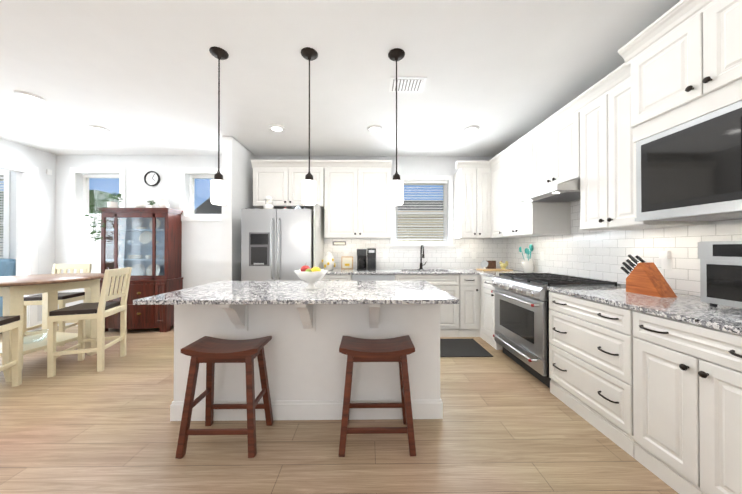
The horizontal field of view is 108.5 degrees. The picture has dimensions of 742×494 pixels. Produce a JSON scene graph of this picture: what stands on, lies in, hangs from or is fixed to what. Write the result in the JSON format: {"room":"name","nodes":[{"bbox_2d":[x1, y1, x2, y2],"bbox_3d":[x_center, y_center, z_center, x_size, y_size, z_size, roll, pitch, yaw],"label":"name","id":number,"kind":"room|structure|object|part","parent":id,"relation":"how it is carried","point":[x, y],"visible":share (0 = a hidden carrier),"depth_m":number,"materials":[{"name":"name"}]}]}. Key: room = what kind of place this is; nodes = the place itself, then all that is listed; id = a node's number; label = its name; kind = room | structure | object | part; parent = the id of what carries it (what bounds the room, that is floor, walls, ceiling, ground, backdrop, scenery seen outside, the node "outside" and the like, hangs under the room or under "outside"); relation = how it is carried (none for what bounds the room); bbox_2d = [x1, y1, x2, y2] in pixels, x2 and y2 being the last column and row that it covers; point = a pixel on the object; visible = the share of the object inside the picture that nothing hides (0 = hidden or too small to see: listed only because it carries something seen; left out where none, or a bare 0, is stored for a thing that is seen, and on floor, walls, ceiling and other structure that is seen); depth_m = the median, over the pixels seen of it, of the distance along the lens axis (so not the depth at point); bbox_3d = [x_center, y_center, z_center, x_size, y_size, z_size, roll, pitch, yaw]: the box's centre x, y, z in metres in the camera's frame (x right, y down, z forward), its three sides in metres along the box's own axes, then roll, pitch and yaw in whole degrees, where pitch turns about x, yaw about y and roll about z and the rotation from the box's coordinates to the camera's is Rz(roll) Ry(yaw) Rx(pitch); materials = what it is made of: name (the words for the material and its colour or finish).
{"room":"kitchen","nodes":[
{"label":"kitchen","id":0,"kind":"room"},
{"bbox_2d":[0,138,55,321],"bbox_3d":[-5.151,-0.129,0.469,0.180,2.780,7.700,0,0,-1],"label":"wall","id":1,"kind":"structure","parent":0,"point":[42,161],"depth_m":4.17,"materials":[{"name":"paint"}]},
{"bbox_2d":[0,158,37,331],"bbox_3d":[-5.174,0.021,3.053,0.198,2.490,2.050,0,0,-1],"label":"door frame","id":2,"kind":"structure","parent":1,"relation":"attached to","point":[26,219],"depth_m":3.99,"materials":[{"name":"paint"}]},
{"bbox_2d":[46,169,51,174],"bbox_3d":[-5.094,-1.187,4.226,0.026,0.080,0.060,0,0,-1],"label":"sensor","id":3,"kind":"object","parent":1,"relation":"attached to","point":[48,171],"visible":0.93,"depth_m":4.22,"materials":[{"name":"white plastic"}]},
{"bbox_2d":[221,136,255,280],"bbox_3d":[-1.954,-0.113,3.984,0.140,2.770,0.750,0,0,-1],"label":"wall","id":4,"kind":"structure","parent":0,"point":[237,168],"depth_m":3.68,"materials":[{"name":"paint"}]},
{"bbox_2d":[0,155,507,308],"bbox_3d":[-2.925,-0.111,4.447,10.770,2.770,0.200,0,0,-1],"label":"wall","id":5,"kind":"structure","parent":0,"point":[75,243],"depth_m":4.34,"materials":[{"name":"paint"}]},
{"bbox_2d":[37,321,77,329],"bbox_3d":[-2.876,1.187,0.489,10.370,0.130,7.700,0,0,-1],"label":"baseboard","id":6,"kind":"structure","parent":5,"relation":"attached to","point":[40,322],"depth_m":4.13,"materials":[{"name":"paint"}]},
{"bbox_2d":[69,167,125,220],"bbox_3d":[-4.424,-0.853,4.324,0.880,0.865,0.018,0,0,-1],"label":"window frame","id":7,"kind":"structure","parent":5,"relation":"attached to","point":[73,170],"depth_m":4.32,"materials":[{"name":"paint"}]},
{"bbox_2d":[144,171,159,185],"bbox_3d":[-3.548,-1.106,4.327,0.248,0.248,0.034,0,0,-1],"label":"wall clock","id":8,"kind":"object","parent":5,"relation":"attached to","point":[151,178],"visible":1,"depth_m":4.33,"materials":[{"name":"white"}]},
{"bbox_2d":[179,168,221,220],"bbox_3d":[-2.668,-0.853,4.345,0.880,0.865,0.018,0,0,-1],"label":"window frame","id":9,"kind":"structure","parent":5,"relation":"attached to","point":[182,171],"depth_m":4.33,"materials":[{"name":"paint"}]},
{"bbox_2d":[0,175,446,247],"bbox_3d":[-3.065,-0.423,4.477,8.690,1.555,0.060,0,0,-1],"label":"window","id":10,"kind":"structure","parent":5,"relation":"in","point":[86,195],"depth_m":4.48,"materials":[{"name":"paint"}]},
{"bbox_2d":[0,176,3,257],"bbox_3d":[-6.659,-0.404,4.357,1.480,1.501,0.060,0,0,-1],"label":"window blind","id":11,"kind":"object","parent":10,"relation":"attached to","point":[1,212],"visible":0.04,"depth_m":4.36,"materials":[{"name":"white plastic"}]},
{"bbox_2d":[396,180,447,243],"bbox_3d":[0.841,-0.573,4.451,0.860,1.061,0.060,0,0,-1],"label":"window blind","id":12,"kind":"object","parent":10,"relation":"attached to","point":[425,181],"visible":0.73,"depth_m":4.44,"materials":[{"name":"white plastic"}]},
{"bbox_2d":[253,168,324,209],"bbox_3d":[-1.248,-0.903,4.179,1.065,0.579,0.382,0,0,-1],"label":"upper cabinet","id":13,"kind":"object","parent":5,"relation":"attached to","point":[282,187],"visible":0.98,"depth_m":4.02,"materials":[{"name":"paint"}]},
{"bbox_2d":[324,168,390,238],"bbox_3d":[-0.201,-0.665,4.191,1.010,1.055,0.382,0,0,-1],"label":"upper cabinet","id":14,"kind":"object","parent":5,"relation":"attached to","point":[357,204],"visible":0.98,"depth_m":4.03,"materials":[{"name":"paint"}]},
{"bbox_2d":[251,0,717,168],"bbox_3d":[0.058,-1.276,2.138,3.647,0.153,3.867,0,0,-1],"label":"crown molding","id":15,"kind":"structure","parent":14,"relation":"attached to","point":[681,13],"depth_m":2.25,"materials":[{"name":"paint"}]},
{"bbox_2d":[324,239,507,268],"bbox_3d":[0.735,0.111,4.386,3.037,0.493,0.008,0,0,-1],"label":"wall tile","id":16,"kind":"structure","parent":5,"relation":"attached to","point":[496,250],"depth_m":4.38,"materials":[{"name":"white tile"}]},
{"bbox_2d":[333,241,345,244],"bbox_3d":[-0.514,-0.065,4.365,0.196,0.049,0.005,0,0,-1],"label":"electrical outlet plate","id":17,"kind":"object","parent":16,"relation":"attached to","point":[334,242],"depth_m":4.36,"materials":[{"name":"white plastic"}]},
{"bbox_2d":[383,252,387,258],"bbox_3d":[0.237,0.135,4.373,0.072,0.117,0.005,0,0,-1],"label":"electrical outlet plate","id":18,"kind":"object","parent":16,"relation":"attached to","point":[385,255],"depth_m":4.37,"materials":[{"name":"white plastic"}]},
{"bbox_2d":[457,252,461,258],"bbox_3d":[1.452,0.136,4.388,0.072,0.117,0.005,0,0,-1],"label":"electrical outlet plate","id":19,"kind":"object","parent":16,"relation":"attached to","point":[459,254],"depth_m":4.39,"materials":[{"name":"white plastic"}]},
{"bbox_2d":[390,175,454,249],"bbox_3d":[0.842,-0.563,4.371,1.060,1.226,0.050,0,0,-1],"label":"window frame","id":20,"kind":"structure","parent":5,"relation":"attached to","point":[393,245],"depth_m":4.38,"materials":[{"name":"paint"}]},
{"bbox_2d":[454,169,490,238],"bbox_3d":[1.603,-0.664,4.213,0.478,1.055,0.382,0,0,-1],"label":"upper cabinet","id":21,"kind":"object","parent":5,"relation":"attached to","point":[472,203],"visible":1,"depth_m":4.06,"materials":[{"name":"paint"}]},
{"bbox_2d":[0,326,678,493],"bbox_3d":[-2.876,1.302,0.489,10.770,0.100,8.100,0,0,-1],"label":"floor","id":22,"kind":"structure","parent":0,"point":[506,424],"depth_m":1.70,"materials":[{"name":"brown wood"}]},
{"bbox_2d":[0,259,15,333],"bbox_3d":[-5.782,0.722,3.771,0.940,1.097,0.928,0,0,-1],"label":"recliner","id":23,"kind":"object","parent":22,"relation":"on","point":[7,267],"visible":0.1,"depth_m":3.96,"materials":[{"name":"blue fabric"}]},
{"bbox_2d":[0,315,21,386],"bbox_3d":[-3.332,0.745,2.163,0.444,1.032,0.474,0,0,-23],"label":"dining chair","id":24,"kind":"object","parent":22,"relation":"on","point":[13,323],"visible":1,"depth_m":2.42,"materials":[{"name":"beige paint"}]},
{"bbox_2d":[0,273,103,381],"bbox_3d":[-3.651,0.799,2.892,1.129,0.932,1.129,0,0,-1],"label":"dining table","id":25,"kind":"object","parent":22,"relation":"on","point":[14,290],"visible":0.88,"depth_m":2.82,"materials":[{"name":"brown wood"}]},
{"bbox_2d":[23,330,46,343],"bbox_3d":[-3.610,0.969,2.832,0.320,0.100,0.320,0,0,-1],"label":"glass bowl","id":26,"kind":"object","parent":25,"relation":"on","point":[41,336],"visible":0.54,"depth_m":2.89,"materials":[{"name":"clear glass"}]},
{"bbox_2d":[23,264,91,345],"bbox_3d":[-4.225,0.753,3.610,0.444,1.032,0.474,0,0,-13],"label":"dining chair","id":27,"kind":"object","parent":22,"relation":"on","point":[65,297],"visible":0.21,"depth_m":3.54,"materials":[{"name":"beige paint"}]},
{"bbox_2d":[47,267,131,377],"bbox_3d":[-2.976,0.749,2.868,0.474,1.032,0.444,0,0,-18],"label":"dining chair","id":28,"kind":"object","parent":22,"relation":"on","point":[99,311],"visible":1,"depth_m":2.73,"materials":[{"name":"beige paint"}]},
{"bbox_2d":[97,208,182,331],"bbox_3d":[-3.575,0.343,4.117,1.072,1.860,0.434,0,0,-1],"label":"china cabinet","id":29,"kind":"object","parent":22,"relation":"on","point":[167,278],"visible":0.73,"depth_m":4.04,"materials":[{"name":"brown wood"}]},
{"bbox_2d":[85,192,122,240],"bbox_3d":[-4.042,-0.457,4.067,0.348,0.753,0.322,0,0,-1],"label":"ivy plant","id":30,"kind":"object","parent":29,"relation":"on","point":[113,204],"visible":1,"depth_m":3.96,"materials":[{"name":"green plant"}]},
{"bbox_2d":[134,200,145,207],"bbox_3d":[-3.602,-0.656,4.160,0.226,0.136,0.136,0,0,-1],"label":"teapot","id":31,"kind":"object","parent":29,"relation":"on","point":[139,204],"visible":0.79,"depth_m":4.12,"materials":[{"name":"white ceramic"}]},
{"bbox_2d":[131,264,159,274],"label":"dish","id":32,"kind":"object","parent":29,"relation":"in","point":[135,269],"depth_m":4.25,"materials":[{"name":"white ceramic"}]},
{"bbox_2d":[147,200,155,207],"bbox_3d":[-3.437,-0.659,4.167,0.105,0.142,0.095,0,0,-1],"label":"plant","id":33,"kind":"object","parent":29,"relation":"on","point":[150,205],"visible":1,"depth_m":4.16,"materials":[{"name":"green plant"}]},
{"bbox_2d":[159,194,168,207],"bbox_3d":[-3.236,-0.711,4.174,0.140,0.245,0.116,0,0,-1],"label":"ceramic figurine","id":34,"kind":"object","parent":29,"relation":"on","point":[163,203],"visible":0.81,"depth_m":4.14,"materials":[{"name":"white ceramic"}]},
{"bbox_2d":[175,336,273,458],"bbox_3d":[-0.931,0.943,1.755,0.470,0.639,0.330,0,0,-1],"label":"bar stool","id":35,"kind":"object","parent":22,"relation":"on","point":[209,351],"visible":1,"depth_m":1.66,"materials":[{"name":"brown wood"}]},
{"bbox_2d":[241,203,323,280],"bbox_3d":[-1.231,0.329,3.899,0.943,1.884,0.929,0,0,-1],"label":"refrigerator","id":36,"kind":"object","parent":22,"relation":"on","point":[276,244],"depth_m":3.50,"materials":[{"name":"silver metal"}]},
{"bbox_2d":[263,196,273,208],"bbox_3d":[-1.472,-0.613,3.847,0.150,0.240,0.146,0,0,-1],"label":"cookie jar","id":37,"kind":"object","parent":36,"relation":"on","point":[268,202],"visible":0.88,"depth_m":3.81,"materials":[{"name":"white ceramic"}]},
{"bbox_3d":[-0.770,0.330,3.980,0.018,1.884,0.778,0,0,-1],"label":"fridge panel","id":38,"kind":"part","parent":36,"relation":"part of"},
{"bbox_2d":[170,304,442,420],"bbox_3d":[-0.467,0.812,2.178,1.978,0.898,0.914,0,0,-1],"label":"kitchen island","id":39,"kind":"object","parent":22,"relation":"on","point":[306,361],"visible":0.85,"depth_m":1.96,"materials":[{"name":"paint"}]},
{"bbox_2d":[133,281,458,304],"bbox_3d":[-0.466,0.346,2.159,2.030,0.030,0.990,0,0,-1],"label":"island countertop","id":40,"kind":"structure","parent":39,"relation":"on","point":[296,292],"depth_m":1.85,"materials":[{"name":"stone"}]},
{"bbox_2d":[294,265,327,289],"bbox_3d":[-0.471,0.227,2.105,0.263,0.205,0.263,0,0,-1],"label":"fruit bowl","id":41,"kind":"object","parent":40,"relation":"on","point":[309,275],"visible":1,"depth_m":2.05,"materials":[{"name":"white ceramic"}]},
{"bbox_2d":[319,275,350,280],"bbox_3d":[-0.520,0.831,4.036,0.472,0.883,0.666,0,0,-1],"label":"base cabinet","id":42,"kind":"object","parent":22,"relation":"on","point":[336,278],"visible":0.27,"depth_m":3.74,"materials":[{"name":"paint"}]},
{"bbox_2d":[351,275,394,280],"bbox_3d":[0.026,0.832,4.016,0.606,0.880,0.623,0,0,-1],"label":"dishwasher","id":43,"kind":"object","parent":22,"relation":"on","point":[372,277],"visible":0.19,"depth_m":3.75,"materials":[{"name":"silver metal"}]},
{"bbox_2d":[338,335,415,456],"bbox_3d":[0.037,0.943,1.767,0.470,0.639,0.330,0,0,-1],"label":"bar stool","id":44,"kind":"object","parent":22,"relation":"on","point":[396,349],"visible":1,"depth_m":1.65,"materials":[{"name":"brown wood"}]},
{"bbox_2d":[395,271,459,336],"bbox_3d":[0.790,0.831,4.054,0.910,0.883,0.662,0,0,-1],"label":"base cabinet","id":45,"kind":"object","parent":22,"relation":"on","point":[449,313],"visible":0.15,"depth_m":3.76,"materials":[{"name":"paint"}]},
{"bbox_2d":[325,269,523,274],"bbox_3d":[0.752,0.372,4.061,3.022,0.030,0.652,0,0,-1],"label":"countertop","id":46,"kind":"structure","parent":45,"relation":"on","point":[335,271],"depth_m":3.75,"materials":[{"name":"stone"}]},
{"bbox_2d":[322,252,335,269],"bbox_3d":[-0.649,0.213,4.096,0.213,0.287,0.201,0,0,-1],"label":"canister","id":47,"kind":"object","parent":46,"relation":"on","point":[328,262],"visible":0.98,"depth_m":4.04,"materials":[{"name":"white ceramic"}]},
{"bbox_2d":[341,256,352,268],"bbox_3d":[-0.386,0.256,4.320,0.188,0.205,0.044,0,0,-1],"label":"framed sign","id":48,"kind":"object","parent":46,"relation":"on","point":[346,262],"visible":0.98,"depth_m":4.31,"materials":[{"name":"brown wood"}]},
{"bbox_2d":[357,248,375,270],"bbox_3d":[-0.070,0.189,4.132,0.290,0.335,0.256,0,0,-1],"label":"coffee maker","id":49,"kind":"object","parent":46,"relation":"on","point":[366,259],"visible":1,"depth_m":4.05,"materials":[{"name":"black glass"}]},
{"bbox_2d":[419,245,425,268],"bbox_3d":[0.842,0.159,4.248,0.122,0.396,0.220,0,0,-1],"label":"faucet","id":50,"kind":"object","parent":46,"relation":"on","point":[421,257],"visible":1,"depth_m":4.31,"materials":[{"name":"black metal"}]},
{"bbox_2d":[403,271,443,271],"bbox_3d":[0.815,0.488,4.069,0.708,0.200,0.408,0,0,-1],"label":"sink basin","id":51,"kind":"object","parent":46,"relation":"in","point":[423,271],"visible":0.04,"depth_m":4.27,"materials":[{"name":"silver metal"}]},
{"bbox_2d":[476,269,512,270],"bbox_3d":[1.880,0.347,4.078,0.450,0.018,0.250,0,0,-1],"label":"cutting board","id":52,"kind":"object","parent":46,"relation":"on","point":[495,269],"visible":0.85,"depth_m":4.01,"materials":[{"name":"brown wood"}]},
{"bbox_2d":[481,261,487,268],"bbox_3d":[1.735,0.272,4.092,0.120,0.129,0.064,0,0,-1],"label":"decorative plate","id":53,"kind":"object","parent":52,"relation":"on","point":[484,264],"visible":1,"depth_m":4.09,"materials":[{"name":"white ceramic"}]},
{"bbox_2d":[486,261,495,268],"bbox_3d":[1.872,0.275,4.172,0.155,0.125,0.013,0,0,-1],"label":"decorative plaque","id":54,"kind":"object","parent":52,"relation":"on","point":[491,264],"visible":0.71,"depth_m":4.17,"materials":[{"name":"brown wood"}]},
{"bbox_2d":[499,261,507,268],"bbox_3d":[2.025,0.274,4.075,0.139,0.126,0.066,0,0,-1],"label":"chicken","id":55,"kind":"object","parent":52,"relation":"on","point":[503,265],"visible":0.98,"depth_m":4.06},
{"bbox_2d":[440,339,492,356],"bbox_3d":[0.879,1.262,3.365,1.050,0.012,0.600,0,0,-1],"label":"floor mat","id":56,"kind":"object","parent":22,"relation":"on","point":[461,348],"visible":0.46,"depth_m":3.27,"materials":[{"name":"rubber"}]},
{"bbox_2d":[459,274,479,336],"bbox_3d":[1.398,0.831,4.059,0.295,0.883,0.666,0,0,-1],"label":"base cabinet","id":57,"kind":"object","parent":22,"relation":"on","point":[469,305],"visible":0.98,"depth_m":3.77,"materials":[{"name":"paint"}]},
{"bbox_2d":[480,275,502,349],"bbox_3d":[1.882,0.828,3.545,0.776,0.883,0.490,0,0,-1],"label":"base cabinet","id":58,"kind":"object","parent":22,"relation":"on","point":[487,314],"visible":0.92,"depth_m":3.51,"materials":[{"name":"paint"}]},
{"bbox_2d":[477,272,533,277],"bbox_3d":[1.884,0.369,3.498,0.772,0.030,0.450,0,0,-1],"label":"countertop","id":59,"kind":"structure","parent":58,"relation":"on","point":[493,274],"depth_m":3.64,"materials":[{"name":"stone"}]},
{"bbox_2d":[519,244,533,272],"bbox_3d":[2.156,0.158,3.676,0.196,0.392,0.206,0,0,-1],"label":"pitcher","id":60,"kind":"object","parent":59,"relation":"on","point":[528,266],"visible":1,"depth_m":3.63,"materials":[{"name":"white ceramic"}]},
{"bbox_2d":[491,273,625,387],"bbox_3d":[1.840,0.790,2.805,0.822,0.950,0.900,0,0,-1],"label":"range","id":61,"kind":"object","parent":22,"relation":"on","point":[521,335],"visible":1,"depth_m":2.62,"materials":[{"name":"silver metal"}]},
{"bbox_2d":[549,291,634,457],"bbox_3d":[1.901,0.819,1.965,0.776,0.883,0.730,0,0,-1],"label":"base cabinet","id":62,"kind":"object","parent":22,"relation":"on","point":[591,360],"visible":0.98,"depth_m":1.85,"materials":[{"name":"paint"}]},
{"bbox_2d":[633,311,741,493],"bbox_3d":[1.910,0.815,1.278,0.776,0.883,0.635,0,0,-1],"label":"base cabinet","id":63,"kind":"object","parent":22,"relation":"on","point":[687,408],"visible":1,"depth_m":1.31,"materials":[{"name":"paint"}]},
{"bbox_3d":[1.918,0.810,0.575,0.776,0.883,0.760,0,0,-1],"label":"base cabinet","id":64,"kind":"object","parent":22,"relation":"on","visible":0},
{"bbox_2d":[547,287,741,334],"bbox_3d":[1.924,0.356,1.271,0.748,0.030,2.145,0,0,-1],"label":"countertop","id":65,"kind":"structure","parent":64,"relation":"on","point":[691,309],"depth_m":1.56,"materials":[{"name":"stone"}]},
{"bbox_2d":[621,255,676,297],"bbox_3d":[2.026,0.200,1.980,0.110,0.288,0.330,0,0,-1],"label":"knife block","id":66,"kind":"object","parent":65,"relation":"on","point":[645,278],"visible":1,"depth_m":1.94,"materials":[{"name":"brown wood"}]},
{"bbox_2d":[698,241,741,307],"bbox_3d":[2.083,0.153,1.326,0.403,0.374,0.500,0,0,-1],"label":"toaster oven","id":67,"kind":"object","parent":65,"relation":"on","point":[720,272],"visible":1,"depth_m":1.47,"materials":[{"name":"silver metal"}]},
{"bbox_2d":[0,0,680,156],"bbox_3d":[-2.876,-1.579,0.505,10.770,0.120,8.100,0,0,-1],"label":"ceiling","id":68,"kind":"structure","parent":0,"point":[137,77],"depth_m":2.28,"materials":[{"name":"paint"}]},
{"bbox_2d":[14,91,44,102],"bbox_3d":[-3.408,-1.496,2.669,0.196,0.018,0.196,0,0,-1],"label":"recessed light","id":69,"kind":"object","parent":68,"relation":"in","point":[29,96],"visible":0.98,"depth_m":2.65,"materials":[{"name":"paint"}]},
{"bbox_2d":[88,125,109,132],"bbox_3d":[-3.446,-1.492,3.388,0.196,0.018,0.196,0,0,-1],"label":"recessed light","id":70,"kind":"object","parent":68,"relation":"in","point":[99,128],"visible":0.92,"depth_m":3.38,"materials":[{"name":"paint"}]},
{"bbox_2d":[209,46,228,204],"bbox_3d":[-1.180,-0.919,2.073,0.132,1.180,0.132,0,0,-1],"label":"pendant light","id":71,"kind":"object","parent":68,"relation":"hanging from","point":[218,190],"visible":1,"depth_m":2.05,"materials":[{"name":"black metal"}]},
{"bbox_2d":[269,124,284,131],"bbox_3d":[-1.186,-1.492,3.366,0.196,0.018,0.196,0,0,-1],"label":"recessed light","id":72,"kind":"object","parent":68,"relation":"in","point":[276,128],"visible":0.92,"depth_m":3.35,"materials":[{"name":"paint"}]},
{"bbox_2d":[301,47,317,204],"bbox_3d":[-0.480,-0.919,2.081,0.132,1.180,0.132,0,0,-1],"label":"pendant light","id":73,"kind":"object","parent":68,"relation":"hanging from","point":[309,182],"visible":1,"depth_m":2.05,"materials":[{"name":"black metal"}]},
{"bbox_2d":[367,125,381,131],"bbox_3d":[0.044,-1.492,3.381,0.196,0.018,0.196,0,0,-1],"label":"recessed light","id":74,"kind":"object","parent":68,"relation":"in","point":[374,128],"visible":0.98,"depth_m":3.36,"materials":[{"name":"paint"}]},
{"bbox_2d":[388,48,404,204],"bbox_3d":[0.200,-0.919,2.090,0.132,1.180,0.132,0,0,-1],"label":"pendant light","id":75,"kind":"object","parent":68,"relation":"hanging from","point":[396,182],"visible":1,"depth_m":2.05,"materials":[{"name":"black metal"}]},
{"bbox_2d":[389,77,426,91],"bbox_3d":[0.335,-1.499,2.475,0.320,0.014,0.220,0,0,-1],"label":"ceiling vent","id":76,"kind":"object","parent":68,"relation":"in","point":[410,84],"visible":0.96,"depth_m":2.45,"materials":[{"name":"metal"}]},
{"bbox_2d":[463,125,478,132],"bbox_3d":[1.274,-1.492,3.396,0.196,0.018,0.196,0,0,-1],"label":"recessed light","id":77,"kind":"object","parent":68,"relation":"in","point":[472,129],"visible":0.94,"depth_m":3.38,"materials":[{"name":"paint"}]},
{"bbox_2d":[508,219,741,295],"bbox_3d":[2.410,-0.134,0.462,0.200,2.770,7.900,0,0,-1],"label":"wall","id":78,"kind":"structure","parent":0,"point":[724,222],"depth_m":1.74,"materials":[{"name":"tile"}]},
{"bbox_2d":[491,162,525,237],"bbox_3d":[2.030,-0.666,3.896,0.472,1.055,0.370,0,0,-1],"label":"upper cabinet","id":79,"kind":"object","parent":78,"relation":"attached to","point":[496,201],"visible":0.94,"depth_m":3.89,"materials":[{"name":"paint"}]},
{"bbox_2d":[503,142,570,236],"bbox_3d":[2.036,-0.669,3.373,0.472,1.055,0.665,0,0,-1],"label":"upper cabinet","id":80,"kind":"object","parent":78,"relation":"attached to","point":[533,219],"visible":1,"depth_m":3.18,"materials":[{"name":"paint"}]},
{"bbox_2d":[533,112,579,191],"bbox_3d":[2.045,-0.908,2.705,0.472,0.585,0.665,0,0,-1],"label":"upper cabinet","id":81,"kind":"object","parent":78,"relation":"attached to","point":[556,155],"visible":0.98,"depth_m":2.63,"materials":[{"name":"paint"}]},
{"bbox_2d":[517,178,579,202],"bbox_3d":[1.956,-0.558,2.704,0.612,0.112,0.650,0,0,-1],"label":"range hood","id":82,"kind":"object","parent":81,"relation":"attached to","point":[567,192],"visible":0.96,"depth_m":2.62,"materials":[{"name":"metal"}]},
{"bbox_2d":[508,200,741,295],"bbox_3d":[2.283,-0.097,2.306,0.008,0.883,4.192,0,0,-1],"label":"wall tile","id":83,"kind":"structure","parent":78,"relation":"attached to","point":[595,254],"depth_m":2.47,"materials":[{"name":"white tile"}]},
{"bbox_2d":[540,252,543,260],"bbox_3d":[2.261,0.120,3.529,0.005,0.117,0.072,0,0,-1],"label":"electrical outlet plate","id":84,"kind":"object","parent":83,"relation":"attached to","point":[541,253],"depth_m":3.52,"materials":[{"name":"white plastic"}]},
{"bbox_2d":[659,251,671,268],"bbox_3d":[2.266,0.101,2.059,0.031,0.140,0.072,0,0,-1],"label":"electrical outlet plate","id":85,"kind":"object","parent":83,"relation":"attached to","point":[665,257],"depth_m":2.05,"materials":[{"name":"white plastic"}]},
{"bbox_2d":[580,79,707,229],"bbox_3d":[2.052,-0.677,2.091,0.472,1.055,0.550,0,0,-1],"label":"upper cabinet","id":86,"kind":"object","parent":78,"relation":"attached to","point":[607,173],"visible":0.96,"depth_m":2.07,"materials":[{"name":"paint"}]},
{"bbox_2d":[630,0,741,142],"bbox_3d":[2.010,-0.980,1.422,0.572,0.546,0.780,0,0,-1],"label":"upper cabinet","id":87,"kind":"object","parent":78,"relation":"attached to","point":[690,70],"visible":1,"depth_m":1.47,"materials":[{"name":"paint"}]},
{"bbox_2d":[635,100,741,220],"bbox_3d":[2.030,-0.438,1.409,0.528,0.530,0.760,0,0,-1],"label":"microwave","id":88,"kind":"object","parent":87,"relation":"attached to","point":[691,170],"visible":1,"depth_m":1.47,"materials":[{"name":"silver metal"}]},
{"label":"outside","id":89,"kind":"structure","parent":0,"visible":0},
{"bbox_3d":[-10.718,2.059,62.099,140.000,0.100,115.290,0,0,-1],"label":"ground","id":90,"kind":"structure","parent":89,"visible":0},
{"bbox_2d":[0,190,118,237],"bbox_3d":[-14.044,-1.499,19.410,59.500,6.520,7.946,0,0,-1],"label":"trees","id":91,"kind":"object","parent":90,"relation":"on","point":[98,196],"depth_m":18.96,"materials":[{"name":"green plant"}]},
{"bbox_2d":[0,197,221,258],"bbox_3d":[-27.812,-1.584,28.902,42.000,6.800,10.300,0,0,-1],"label":"house","id":92,"kind":"structure","parent":90,"relation":"on","point":[217,209],"depth_m":23.93,"materials":[{"name":"grey"}]},
{"bbox_2d":[397,201,442,240],"bbox_3d":[1.326,-0.698,17.904,15.800,4.900,8.800,0,0,-1],"label":"house","id":93,"kind":"structure","parent":90,"relation":"on","point":[422,203],"depth_m":13.92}
]}

